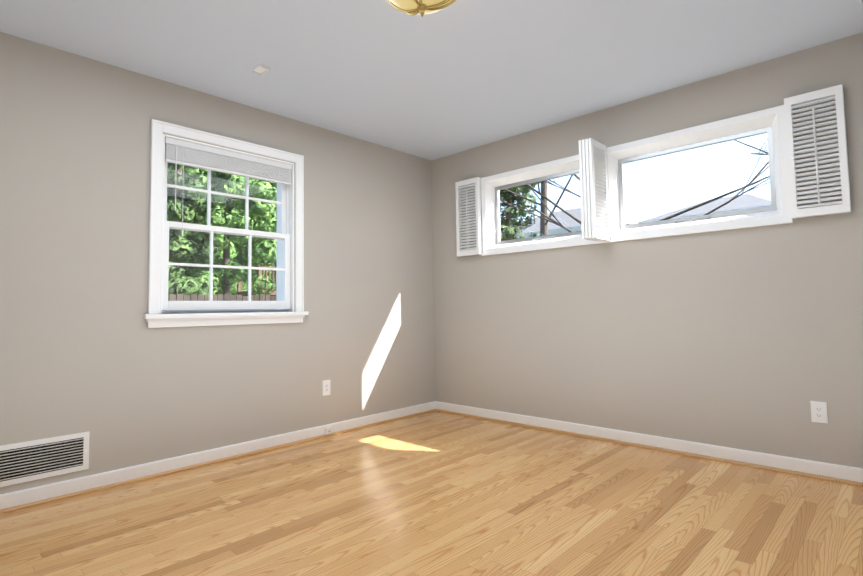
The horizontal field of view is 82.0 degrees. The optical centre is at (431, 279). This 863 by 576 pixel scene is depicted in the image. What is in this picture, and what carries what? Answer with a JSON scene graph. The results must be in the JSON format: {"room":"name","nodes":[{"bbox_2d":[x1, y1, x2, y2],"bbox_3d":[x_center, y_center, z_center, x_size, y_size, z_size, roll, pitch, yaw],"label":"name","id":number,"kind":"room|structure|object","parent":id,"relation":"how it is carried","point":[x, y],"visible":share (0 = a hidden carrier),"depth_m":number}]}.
{"room":"empty bedroom","nodes":[
{"label":"empty bedroom","id":0,"kind":"room"},
{"bbox_2d":[0,32,434,493],"bbox_3d":[-1.521,-0.018,3.390,0.240,2.440,4.230,-4,-5,43],"label":"wall","id":1,"kind":"structure","parent":0,"point":[84,347],"depth_m":3.02},
{"bbox_2d":[0,431,89,486],"bbox_3d":[-2.032,0.938,2.592,0.010,0.203,0.410,-4,-5,43],"label":"air vent","id":2,"kind":"object","parent":1,"relation":"in","point":[26,461],"visible":1,"depth_m":2.60},
{"bbox_2d":[0,401,435,513],"bbox_3d":[-1.366,1.150,3.268,0.031,0.088,4.120,-4,-5,43],"label":"baseboard","id":3,"kind":"structure","parent":1,"relation":"attached to","point":[34,496],"depth_m":3.08},
{"bbox_2d":[324,427,331,434],"bbox_3d":[-0.798,1.176,3.845,0.034,0.046,0.050,-4,-5,43],"label":"outlet","id":4,"kind":"object","parent":3,"relation":"attached to","point":[328,430],"visible":0.98,"depth_m":3.84},
{"bbox_2d":[143,119,308,327],"bbox_3d":[-1.425,-0.323,3.479,0.290,1.280,1.114,-4,-5,43],"label":"window","id":5,"kind":"structure","parent":1,"relation":"in","point":[156,316],"depth_m":3.38},
{"bbox_2d":[165,137,291,236],"bbox_3d":[-1.372,-0.570,3.439,0.052,0.623,0.890,-4,-5,43],"label":"window blind","id":6,"kind":"object","parent":5,"relation":"attached to","point":[183,153],"visible":0.92,"depth_m":3.39},
{"bbox_2d":[322,380,329,395],"bbox_3d":[-0.821,0.850,3.884,0.008,0.117,0.072,-4,-5,43],"label":"electrical outlet","id":7,"kind":"object","parent":1,"relation":"attached to","point":[325,387],"visible":1,"depth_m":3.88},
{"bbox_2d":[0,411,862,575],"bbox_3d":[0.189,1.143,1.823,4.750,0.120,4.380,-4,-5,43],"label":"floor","id":8,"kind":"structure","parent":0,"point":[435,493],"depth_m":2.34},
{"bbox_2d":[0,0,862,160],"bbox_3d":[0.147,-1.412,1.975,4.750,0.120,4.380,-4,-5,43],"label":"ceiling","id":9,"kind":"structure","parent":0,"point":[457,76],"depth_m":2.81},
{"bbox_2d":[253,64,269,75],"bbox_3d":[-1.029,-1.264,3.000,0.100,0.016,0.060,-4,-5,43],"label":"ceiling detector","id":10,"kind":"object","parent":9,"relation":"attached to","point":[260,69],"visible":0.96,"depth_m":3.00},
{"bbox_2d":[387,0,455,16],"bbox_3d":[-0.051,-1.226,2.120,0.434,0.228,0.428,-4,-5,43],"label":"ceiling light","id":11,"kind":"object","parent":9,"relation":"attached to","point":[422,8],"visible":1,"depth_m":2.12},
{"bbox_2d":[432,32,862,468],"bbox_3d":[1.622,-0.067,3.434,4.750,2.440,0.150,-4,-5,43],"label":"wall","id":12,"kind":"structure","parent":0,"point":[750,339],"depth_m":3.29},
{"bbox_2d":[455,177,481,256],"label":"window shutters","id":13,"kind":"object","parent":12,"relation":"attached to","point":[477,250],"depth_m":4.49},
{"bbox_2d":[578,138,609,241],"label":"window shutters","id":14,"kind":"object","parent":12,"relation":"attached to","point":[594,200],"depth_m":3.50},
{"bbox_2d":[481,105,792,255],"bbox_3d":[1.320,-0.615,3.725,2.258,0.701,0.178,-4,-5,43],"label":"window","id":15,"kind":"structure","parent":12,"relation":"in","point":[770,122],"depth_m":3.46},
{"bbox_2d":[436,401,862,486],"bbox_3d":[1.335,1.122,3.528,3.574,0.088,0.031,-4,-5,43],"label":"baseboard","id":16,"kind":"structure","parent":12,"relation":"attached to","point":[817,470],"depth_m":3.25},
{"bbox_2d":[784,84,851,218],"label":"window shutters","id":17,"kind":"object","parent":12,"relation":"attached to","point":[836,93],"depth_m":2.78},
{"bbox_2d":[810,401,827,423],"bbox_3d":[2.166,0.744,2.774,0.072,0.117,0.008,-4,-5,43],"label":"electrical outlet","id":18,"kind":"object","parent":12,"relation":"attached to","point":[818,412],"visible":1,"depth_m":2.77},
{"label":"outside","id":19,"kind":"structure","parent":0,"visible":0},
{"bbox_3d":[0.364,2.623,15.951,75.000,0.200,75.000,-4,-5,43],"label":"ground","id":20,"kind":"structure","parent":19,"visible":0},
{"bbox_2d":[162,294,275,310],"bbox_3d":[-4.778,1.297,10.577,0.062,1.975,18.048,-4,-5,43],"label":"fence","id":21,"kind":"object","parent":20,"relation":"on","point":[176,297],"depth_m":10.84},
{"bbox_2d":[237,266,275,295],"bbox_3d":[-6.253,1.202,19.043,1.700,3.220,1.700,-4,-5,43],"label":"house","id":22,"kind":"structure","parent":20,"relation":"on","point":[239,285],"depth_m":18.33},
{"bbox_2d":[167,135,769,296],"bbox_3d":[-2.861,-4.337,27.537,53.685,15.203,28.356,-4,-5,43],"label":"trees","id":23,"kind":"object","parent":20,"relation":"on","point":[254,214],"depth_m":14.00},
{"bbox_2d":[504,208,639,237],"bbox_3d":[6.065,-0.135,20.816,6.700,5.700,7.320,-4,-5,43],"label":"house","id":24,"kind":"structure","parent":20,"relation":"on","point":[533,227],"depth_m":18.60},
{"bbox_2d":[639,194,770,222],"bbox_3d":[10.244,-0.213,16.861,3.800,5.250,6.320,-4,-5,43],"label":"house","id":25,"kind":"structure","parent":20,"relation":"on","point":[753,200],"depth_m":15.32}
]}

